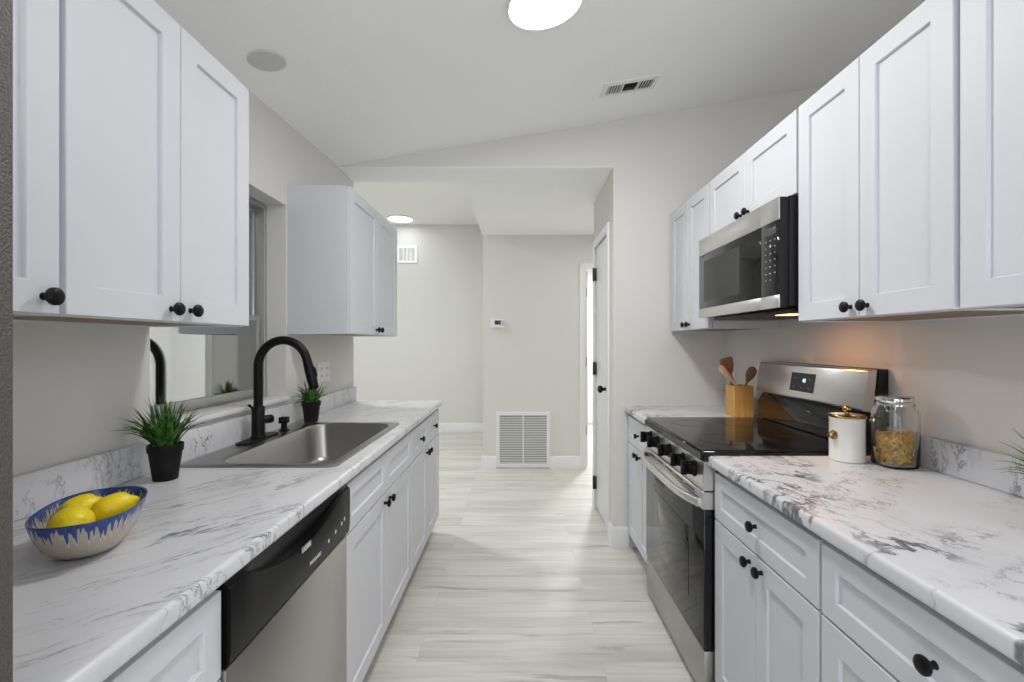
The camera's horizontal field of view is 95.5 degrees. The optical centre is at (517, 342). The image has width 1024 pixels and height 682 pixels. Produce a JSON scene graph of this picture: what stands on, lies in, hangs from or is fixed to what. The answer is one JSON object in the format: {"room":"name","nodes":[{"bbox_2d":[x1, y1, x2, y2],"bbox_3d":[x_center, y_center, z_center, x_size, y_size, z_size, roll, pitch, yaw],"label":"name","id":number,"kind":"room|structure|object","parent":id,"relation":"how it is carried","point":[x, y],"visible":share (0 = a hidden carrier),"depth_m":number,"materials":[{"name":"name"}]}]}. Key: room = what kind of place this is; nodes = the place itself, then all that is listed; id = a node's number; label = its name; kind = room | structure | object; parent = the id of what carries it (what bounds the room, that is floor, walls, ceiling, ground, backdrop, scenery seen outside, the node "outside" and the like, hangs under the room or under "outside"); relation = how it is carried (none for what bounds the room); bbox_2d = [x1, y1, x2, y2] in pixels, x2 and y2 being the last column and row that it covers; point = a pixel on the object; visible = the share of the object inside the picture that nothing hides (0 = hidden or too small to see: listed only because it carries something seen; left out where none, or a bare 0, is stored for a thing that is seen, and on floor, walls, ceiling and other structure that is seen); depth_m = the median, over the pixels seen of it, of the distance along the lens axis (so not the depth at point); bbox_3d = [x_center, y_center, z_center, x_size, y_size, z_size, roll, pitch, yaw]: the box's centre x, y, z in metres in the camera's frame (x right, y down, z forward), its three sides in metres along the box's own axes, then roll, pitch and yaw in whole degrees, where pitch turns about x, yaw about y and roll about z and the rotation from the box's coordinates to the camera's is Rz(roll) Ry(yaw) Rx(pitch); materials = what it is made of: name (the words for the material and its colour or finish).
{"room":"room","nodes":[
{"label":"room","id":0,"kind":"room"},
{"bbox_2d":[13,91,353,475],"bbox_3d":[-1.245,-0.230,1.340,0.170,3.100,3.880,0,0,0],"label":"wall","id":1,"kind":"structure","parent":0,"point":[74,385],"depth_m":1.37,"materials":[{"name":"white paint"}]},
{"bbox_2d":[13,0,64,315],"bbox_3d":[-0.988,-0.424,0.637,0.342,0.749,0.454,0,0,0],"label":"upper cabinet","id":2,"kind":"object","parent":1,"relation":"attached to","point":[36,290],"visible":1,"depth_m":0.81,"materials":[{"name":"grey paint"}]},
{"bbox_2d":[13,0,248,326],"bbox_3d":[-0.988,-0.424,1.164,0.342,0.749,0.598,0,0,0],"label":"upper cabinet","id":3,"kind":"object","parent":1,"relation":"attached to","point":[154,128],"visible":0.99,"depth_m":1.08,"materials":[{"name":"grey paint"}]},
{"bbox_2d":[13,386,356,521],"bbox_3d":[-1.149,0.355,1.851,0.020,0.102,2.869,0,0,0],"label":"backsplash","id":4,"kind":"structure","parent":1,"relation":"attached to","point":[34,490],"depth_m":1.33,"materials":[{"name":"stone"}]},
{"bbox_2d":[150,196,290,428],"bbox_3d":[-1.230,-0.201,1.895,0.191,0.972,0.857,0,0,0],"label":"window","id":5,"kind":"structure","parent":1,"relation":"in","point":[225,404],"depth_m":2.27,"materials":[{"name":"silver metal"}]},
{"bbox_2d":[317,362,329,382],"bbox_3d":[-1.155,0.172,2.768,0.010,0.117,0.165,0,0,0],"label":"wall outlet","id":6,"kind":"object","parent":1,"relation":"attached to","point":[323,368],"visible":0.98,"depth_m":2.76,"materials":[{"name":"white plastic"}]},
{"bbox_2d":[287,185,396,336],"bbox_3d":[-0.988,-0.419,2.799,0.342,0.749,0.926,0,0,0],"label":"upper cabinet","id":7,"kind":"object","parent":1,"relation":"attached to","point":[342,252],"visible":1,"depth_m":2.34,"materials":[{"name":"grey paint"}]},
{"bbox_2d":[150,322,250,405],"bbox_3d":[-2.815,-0.280,3.220,2.970,3.200,0.120,0,0,0],"label":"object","id":8,"kind":"structure","parent":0,"point":[186,363],"depth_m":3.16,"materials":[{"name":"white paint"}]},
{"bbox_2d":[354,182,477,223],"bbox_3d":[-2.338,-1.820,5.090,3.924,0.120,3.620,0,0,0],"label":"ceiling","id":9,"kind":"structure","parent":0,"point":[425,202],"depth_m":5.74,"materials":[{"name":"white paint"}]},
{"bbox_2d":[387,215,412,222],"bbox_3d":[-1.660,-1.749,6.550,0.352,0.022,0.352,0,0,0],"label":"recessed light","id":10,"kind":"object","parent":9,"relation":"in","point":[394,218],"visible":1,"depth_m":6.50,"materials":[{"name":"white paint"}]},
{"bbox_2d":[388,216,411,221],"bbox_3d":[-1.660,-1.742,6.550,0.332,0.005,0.332,0,0,0],"label":"diffuser","id":11,"kind":"object","parent":10,"relation":"attached to","point":[392,218],"depth_m":6.50,"materials":[{"name":"white"}]},
{"bbox_2d":[354,224,482,422],"bbox_3d":[-2.275,-0.280,6.960,4.050,3.200,0.120,0,0,0],"label":"wall","id":12,"kind":"structure","parent":0,"point":[436,352],"depth_m":6.90,"materials":[{"name":"white paint"}]},
{"bbox_2d":[397,245,417,262],"bbox_3d":[-1.645,-1.315,6.893,0.310,0.260,0.012,0,0,0],"label":"air vent","id":13,"kind":"object","parent":12,"relation":"in","point":[405,253],"visible":0.95,"depth_m":6.89,"materials":[{"name":"white plastic"}]},
{"bbox_2d":[439,423,482,431],"bbox_3d":[-2.333,1.252,6.891,3.933,0.136,0.015,0,0,0],"label":"baseboard","id":14,"kind":"structure","parent":12,"relation":"attached to","point":[443,427],"depth_m":6.88,"materials":[{"name":"white paint"}]},
{"bbox_2d":[338,167,612,181],"bbox_3d":[-0.273,-1.135,3.140,1.773,0.004,0.280,0,0,0],"label":"wall","id":15,"kind":"structure","parent":0,"point":[356,174],"depth_m":3.13,"materials":[{"name":"white paint"}]},
{"bbox_2d":[363,424,695,681],"bbox_3d":[-0.100,1.370,4.200,8.600,0.100,9.600,0,0,0],"label":"floor","id":16,"kind":"structure","parent":0,"point":[517,576],"depth_m":2.42,"materials":[{"name":"grey wood"}]},
{"bbox_2d":[0,0,12,681],"bbox_3d":[-0.769,0.460,-0.004,0.741,1.720,0.833,0,0,0],"label":"wall","id":17,"kind":"structure","parent":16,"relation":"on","point":[6,6],"depth_m":0.41,"materials":[{"name":"grey paint"}]},
{"bbox_2d":[103,590,220,681],"bbox_3d":[-0.834,0.882,0.648,0.612,0.876,0.456,0,0,0],"label":"base cabinet","id":18,"kind":"object","parent":16,"relation":"on","point":[189,650],"visible":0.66,"depth_m":0.79,"materials":[{"name":"grey paint"}]},
{"bbox_2d":[216,484,349,681],"bbox_3d":[-0.830,0.883,1.192,0.580,0.873,0.623,0,0,0],"label":"dishwasher","id":19,"kind":"object","parent":16,"relation":"on","point":[283,613],"visible":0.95,"depth_m":1.15,"materials":[{"name":"silver metal"}]},
{"bbox_2d":[346,432,410,681],"bbox_3d":[-0.834,0.882,1.968,0.612,0.876,0.923,0,0,0],"label":"base cabinet","id":20,"kind":"object","parent":16,"relation":"on","point":[378,538],"visible":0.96,"depth_m":1.83,"materials":[{"name":"grey paint"}]},
{"bbox_2d":[409,409,438,573],"bbox_3d":[-0.834,0.882,2.855,0.612,0.876,0.846,0,0,0],"label":"base cabinet","id":21,"kind":"object","parent":16,"relation":"on","point":[425,436],"visible":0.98,"depth_m":2.78,"materials":[{"name":"grey paint"}]},
{"bbox_2d":[13,386,441,681],"bbox_3d":[-0.849,0.374,1.851,0.621,0.140,2.869,0,0,0],"label":"countertop","id":22,"kind":"structure","parent":21,"relation":"on","point":[80,619],"depth_m":0.97,"materials":[{"name":"stone"}]},
{"bbox_2d":[25,486,147,559],"bbox_3d":[-0.852,0.364,0.931,0.162,0.082,0.250,0,0,-26],"label":"fruit bowl","id":23,"kind":"object","parent":22,"relation":"on","point":[96,537],"visible":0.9,"depth_m":0.86,"materials":[{"name":"beige ceramic"}]},
{"bbox_2d":[46,506,95,527],"bbox_3d":[-0.844,0.345,0.879,0.074,0.069,0.078,0,0,0],"label":"lemon","id":24,"kind":"object","parent":23,"relation":"in","point":[73,515],"visible":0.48,"depth_m":0.86,"materials":[{"name":"yellow food"}]},
{"bbox_2d":[57,493,102,511],"bbox_3d":[-0.899,0.343,0.955,0.068,0.060,0.069,0,0,-23],"label":"lemon","id":25,"kind":"object","parent":23,"relation":"in","point":[86,500],"visible":0.34,"depth_m":0.94,"materials":[{"name":"yellow food"}]},
{"bbox_2d":[91,492,139,520],"bbox_3d":[-0.840,0.343,0.966,0.070,0.060,0.069,0,0,-19],"label":"lemon","id":26,"kind":"object","parent":23,"relation":"in","point":[111,505],"visible":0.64,"depth_m":0.95,"materials":[{"name":"yellow food"}]},
{"bbox_2d":[116,396,205,481],"bbox_3d":[-1.052,0.278,1.381,0.204,0.256,0.225,0,0,0],"label":"potted grass plant","id":27,"kind":"object","parent":22,"relation":"on","point":[165,448],"visible":1,"depth_m":1.36,"materials":[{"name":"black plant"}]},
{"bbox_2d":[235,336,318,445],"bbox_3d":[-0.974,0.184,1.930,0.268,0.428,0.256,0,0,0],"label":"kitchen faucet","id":28,"kind":"object","parent":22,"relation":"on","point":[258,417],"visible":1,"depth_m":1.92,"materials":[{"name":"black metal"}]},
{"bbox_2d":[250,406,265,438],"bbox_3d":[-1.078,0.326,1.930,0.058,0.131,0.058,0,0,0],"label":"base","id":29,"kind":"object","parent":28,"relation":"on","point":[258,417],"depth_m":1.91,"materials":[{"name":"black metal"}]},
{"bbox_2d":[180,422,398,467],"bbox_3d":[-0.855,0.495,1.929,0.526,0.194,0.833,0,0,0],"label":"sink","id":30,"kind":"object","parent":22,"relation":"in","point":[305,444],"visible":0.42,"depth_m":2.09,"materials":[{"name":"grey metal"}]},
{"bbox_2d":[278,416,289,430],"bbox_3d":[-1.064,0.367,2.104,0.044,0.062,0.067,0,0,0],"label":"soap dispenser","id":31,"kind":"object","parent":30,"relation":"on","point":[283,420],"visible":1,"depth_m":2.10,"materials":[{"name":"black metal"}]},
{"bbox_2d":[292,380,332,421],"bbox_3d":[-1.058,0.291,2.403,0.188,0.228,0.238,0,0,0],"label":"potted grass plant","id":32,"kind":"object","parent":22,"relation":"on","point":[310,403],"visible":0.93,"depth_m":2.37,"materials":[{"name":"black plant"}]},
{"bbox_2d":[628,415,646,563],"bbox_3d":[0.998,0.882,2.720,0.643,0.876,0.557,0,0,0],"label":"base cabinet","id":33,"kind":"object","parent":16,"relation":"on","point":[636,467],"visible":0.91,"depth_m":2.75,"materials":[{"name":"grey paint"}]},
{"bbox_2d":[624,390,758,423],"bbox_3d":[1.012,0.374,2.719,0.654,0.140,0.561,0,0,0],"label":"countertop","id":34,"kind":"structure","parent":33,"relation":"on","point":[640,413],"depth_m":2.76,"materials":[{"name":"stone"}]},
{"bbox_2d":[726,384,752,416],"bbox_3d":[1.228,0.320,2.580,0.101,0.171,0.110,0,0,0],"label":"utensil holder","id":35,"kind":"object","parent":34,"relation":"on","point":[739,399],"visible":0.9,"depth_m":2.52,"materials":[{"name":"brown wood"}]},
{"bbox_2d":[719,357,733,384],"bbox_3d":[1.185,0.235,2.602,0.113,0.318,0.019,0,0,-3],"label":"turner","id":36,"kind":"object","parent":35,"relation":"in","point":[728,360],"visible":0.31,"depth_m":2.60,"materials":[{"name":"brown wood"}]},
{"bbox_2d":[721,363,734,381],"bbox_3d":[1.194,0.217,2.578,0.143,0.219,0.014,0,0,-4],"label":"spatula","id":37,"kind":"object","parent":35,"relation":"in","point":[725,365],"visible":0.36,"depth_m":2.57,"materials":[{"name":"wood"}]},
{"bbox_2d":[719,365,737,385],"bbox_3d":[1.180,0.216,2.548,0.169,0.188,0.014,0,0,-4],"label":"spatula","id":38,"kind":"object","parent":35,"relation":"in","point":[722,369],"visible":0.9,"depth_m":2.54,"materials":[{"name":"brown wood"}]},
{"bbox_2d":[744,367,756,385],"bbox_3d":[1.256,0.262,2.580,0.132,0.265,0.017,0,0,12],"label":"spoon","id":39,"kind":"object","parent":35,"relation":"in","point":[751,372],"visible":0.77,"depth_m":2.57,"materials":[{"name":"brown wood"}]},
{"bbox_2d":[640,361,887,681],"bbox_3d":[0.973,0.707,2.055,0.727,1.226,0.759,0,0,0],"label":"range","id":40,"kind":"object","parent":16,"relation":"on","point":[796,400],"visible":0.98,"depth_m":1.93,"materials":[{"name":"silver metal"}]},
{"bbox_2d":[641,446,719,650],"bbox_3d":[0.972,0.858,2.055,0.726,0.865,0.759,0,0,0],"label":"oven","id":41,"kind":"object","parent":40,"relation":"in","point":[680,482],"depth_m":1.88,"materials":[{"name":"silver metal"}]},
{"bbox_2d":[645,417,828,460],"bbox_3d":[0.957,0.405,2.055,0.592,0.038,0.759,0,0,0],"label":"cooktop","id":42,"kind":"object","parent":40,"relation":"in","point":[701,438],"depth_m":1.92,"materials":[{"name":"black glass"}]},
{"bbox_2d":[715,473,827,681],"bbox_3d":[0.998,0.882,1.379,0.643,0.876,0.583,0,0,0],"label":"base cabinet","id":43,"kind":"object","parent":16,"relation":"on","point":[768,565],"visible":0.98,"depth_m":1.33,"materials":[{"name":"grey paint"}]},
{"bbox_2d":[822,542,1023,681],"bbox_3d":[0.998,0.882,0.786,0.643,0.876,0.602,0,0,0],"label":"base cabinet","id":44,"kind":"object","parent":16,"relation":"on","point":[874,630],"visible":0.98,"depth_m":0.89,"materials":[{"name":"grey paint"}]},
{"bbox_2d":[709,435,1023,666],"bbox_3d":[1.012,0.374,1.066,0.654,0.140,1.212,0,0,0],"label":"countertop","id":45,"kind":"structure","parent":44,"relation":"on","point":[948,531],"depth_m":1.09,"materials":[{"name":"stone"}]},
{"bbox_2d":[827,405,866,463],"bbox_3d":[1.139,0.310,1.610,0.113,0.190,0.113,0,0,34],"label":"canister","id":46,"kind":"object","parent":45,"relation":"on","point":[846,434],"visible":1,"depth_m":1.57,"materials":[{"name":"white ceramic"}]},
{"bbox_2d":[870,394,920,469],"bbox_3d":[1.244,0.289,1.535,0.121,0.233,0.121,0,0,0],"label":"glass jar","id":47,"kind":"object","parent":45,"relation":"on","point":[895,420],"visible":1,"depth_m":1.49,"materials":[{"name":"clear glass"}]},
{"bbox_2d":[994,429,1023,478],"bbox_3d":[1.111,0.282,0.931,0.231,0.247,0.220,0,0,30],"label":"potted grass plant","id":48,"kind":"object","parent":45,"relation":"on","point":[1014,429],"visible":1,"depth_m":0.99,"materials":[{"name":"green plant"}]},
{"bbox_2d":[465,182,604,234],"bbox_3d":[1.113,-1.506,4.080,2.975,0.748,1.598,0,0,0],"label":"ceiling","id":49,"kind":"structure","parent":0,"point":[500,208],"depth_m":3.86,"materials":[{"name":"white paint"}]},
{"bbox_2d":[483,235,593,468],"bbox_3d":[1.167,-0.280,4.935,3.066,3.200,0.110,0,0,0],"label":"wall","id":50,"kind":"structure","parent":0,"point":[531,283],"depth_m":4.88,"materials":[{"name":"white paint"}]},
{"bbox_2d":[482,456,495,468],"bbox_3d":[-0.304,1.252,4.872,0.153,0.136,0.015,0,0,0],"label":"baseboard","id":51,"kind":"structure","parent":50,"relation":"attached to","point":[488,462],"depth_m":4.86,"materials":[{"name":"white paint"}]},
{"bbox_2d":[491,319,503,327],"bbox_3d":[-0.214,-0.204,4.867,0.138,0.091,0.025,0,0,0],"label":"thermostat","id":52,"kind":"object","parent":50,"relation":"attached to","point":[495,323],"visible":1,"depth_m":4.86,"materials":[{"name":"white plastic"}]},
{"bbox_2d":[496,412,549,466],"bbox_3d":[0.054,1.010,4.873,0.563,0.575,0.013,0,0,0],"label":"air vent","id":53,"kind":"object","parent":50,"relation":"in","point":[522,438],"visible":1,"depth_m":4.87,"materials":[{"name":"white plastic"}]},
{"bbox_2d":[550,456,579,468],"bbox_3d":[0.494,1.252,4.872,0.315,0.136,0.015,0,0,0],"label":"baseboard","id":54,"kind":"structure","parent":50,"relation":"attached to","point":[556,462],"depth_m":4.86,"materials":[{"name":"white paint"}]},
{"bbox_2d":[580,263,592,468],"bbox_3d":[1.070,0.240,4.872,0.848,2.159,0.016,0,0,0],"label":"door frame","id":55,"kind":"structure","parent":50,"relation":"in","point":[583,266],"depth_m":4.86,"materials":[{"name":"white paint"}]},
{"bbox_2d":[586,272,587,464],"bbox_3d":[0.725,0.268,5.290,0.048,2.104,0.820,0,0,0],"label":"door","id":56,"kind":"structure","parent":50,"relation":"in","point":[586,272],"depth_m":5.00,"materials":[{"name":"white paint"}]},
{"bbox_2d":[154,0,925,165],"bbox_3d":[0.645,-1.409,1.230,4.210,0.998,3.660,0,0,0],"label":"ceiling","id":57,"kind":"structure","parent":0,"point":[361,80],"depth_m":2.16,"materials":[{"name":"white paint"}]},
{"bbox_2d":[247,50,286,71],"bbox_3d":[-0.985,-1.106,1.825,0.139,0.030,0.140,0,0,0],"label":"blank cover plate","id":58,"kind":"object","parent":57,"relation":"attached to","point":[264,60],"visible":1,"depth_m":1.82,"materials":[{"name":"grey plastic"}]},
{"bbox_2d":[506,0,581,29],"bbox_3d":[0.100,-1.274,1.742,0.287,0.069,0.288,0,0,0],"label":"ceiling light","id":59,"kind":"object","parent":57,"relation":"attached to","point":[526,14],"visible":1,"depth_m":1.78,"materials":[{"name":"white paint"}]},
{"bbox_2d":[599,73,661,97],"bbox_3d":[0.610,-1.406,2.545,0.307,0.063,0.156,0,0,0],"label":"ceiling vent","id":60,"kind":"object","parent":57,"relation":"in","point":[643,83],"visible":1,"depth_m":2.53,"materials":[{"name":"white plastic"}]},
{"bbox_2d":[338,86,822,547],"bbox_3d":[0.670,-0.330,3.050,4.140,3.300,0.100,0,0,0],"label":"wall","id":61,"kind":"structure","parent":0,"point":[659,161],"depth_m":3.00,"materials":[{"name":"white paint"}]},
{"bbox_2d":[608,521,628,548],"bbox_3d":[0.655,1.252,3.042,0.113,0.136,0.115,0,0,0],"label":"baseboard","id":62,"kind":"structure","parent":61,"relation":"attached to","point":[619,535],"depth_m":2.98,"materials":[{"name":"white paint"}]},
{"bbox_2d":[586,271,592,297],"bbox_3d":[1.535,0.020,7.660,3.330,2.600,0.120,0,0,0],"label":"wall","id":63,"kind":"structure","parent":0,"point":[590,273],"depth_m":7.60,"materials":[{"name":"white paint"}]},
{"bbox_2d":[588,298,592,423],"bbox_3d":[1.600,0.290,7.543,1.200,2.040,0.104,0,0,0],"label":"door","id":64,"kind":"structure","parent":63,"relation":"in","point":[590,300],"depth_m":7.55,"materials":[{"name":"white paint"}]},
{"bbox_2d":[594,174,609,509],"bbox_3d":[0.670,-0.280,3.430,0.110,3.200,0.660,0,0,0],"label":"wall","id":65,"kind":"structure","parent":0,"point":[602,203],"depth_m":3.38,"materials":[{"name":"white paint"}]},
{"bbox_2d":[593,222,609,539],"bbox_3d":[0.607,0.256,3.417,0.016,2.129,0.629,0,0,0],"label":"door frame","id":66,"kind":"structure","parent":65,"relation":"in","point":[605,231],"depth_m":3.15,"materials":[{"name":"white paint"}]},
{"bbox_2d":[593,238,605,523],"bbox_3d":[0.603,0.269,3.424,0.102,2.032,0.521,0,0,0],"label":"door","id":67,"kind":"structure","parent":66,"relation":"attached to","point":[599,273],"depth_m":3.45,"materials":[{"name":"white paint"}]},
{"bbox_2d":[726,315,1023,457],"bbox_3d":[1.400,0.242,1.225,0.120,2.155,3.650,0,0,0],"label":"wall","id":68,"kind":"structure","parent":0,"point":[965,377],"depth_m":1.49,"materials":[{"name":"white paint"}]},
{"bbox_2d":[671,183,778,331],"bbox_3d":[1.145,-0.451,2.693,0.387,0.755,0.610,0,0,0],"label":"upper cabinet","id":69,"kind":"object","parent":68,"relation":"attached to","point":[690,223],"visible":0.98,"depth_m":2.66,"materials":[{"name":"grey paint"}]},
{"bbox_2d":[732,360,734,378],"bbox_3d":[1.335,0.163,2.912,0.010,0.118,0.100,0,0,0],"label":"wall outlet","id":70,"kind":"object","parent":68,"relation":"attached to","point":[733,373],"visible":0.1,"depth_m":2.86,"materials":[{"name":"white plastic"}]},
{"bbox_2d":[723,390,758,415],"bbox_3d":[1.329,0.355,2.719,0.020,0.102,0.561,0,0,0],"label":"backsplash","id":71,"kind":"structure","parent":68,"relation":"attached to","point":[755,400],"depth_m":2.59,"materials":[{"name":"wood"}]},
{"bbox_2d":[710,109,798,234],"bbox_3d":[1.145,-0.677,2.010,0.387,0.302,0.752,0,0,0],"label":"upper cabinet","id":72,"kind":"object","parent":68,"relation":"attached to","point":[768,170],"visible":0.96,"depth_m":1.90,"materials":[{"name":"grey paint"}]},
{"bbox_2d":[699,195,798,320],"bbox_3d":[1.131,-0.318,2.013,0.413,0.413,0.730,0,0,0],"label":"microwave","id":73,"kind":"object","parent":72,"relation":"attached to","point":[749,267],"visible":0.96,"depth_m":1.84,"materials":[{"name":"silver metal"}]},
{"bbox_2d":[799,0,1023,321],"bbox_3d":[1.145,-0.451,1.337,0.387,0.755,0.592,0,0,0],"label":"upper cabinet","id":74,"kind":"object","parent":68,"relation":"attached to","point":[879,142],"visible":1,"depth_m":1.24,"materials":[{"name":"grey paint"}]},
{"bbox_2d":[921,435,1023,497],"bbox_3d":[1.329,0.355,1.066,0.020,0.102,1.212,0,0,0],"label":"backsplash","id":75,"kind":"structure","parent":68,"relation":"attached to","point":[965,462],"depth_m":1.34,"materials":[{"name":"stone"}]},
{"bbox_2d":[960,0,1023,309],"bbox_3d":[1.145,-0.451,0.737,0.387,0.755,0.604,0,0,0],"label":"upper cabinet","id":76,"kind":"object","parent":68,"relation":"attached to","point":[991,31],"visible":1,"depth_m":0.97,"materials":[{"name":"grey paint"}]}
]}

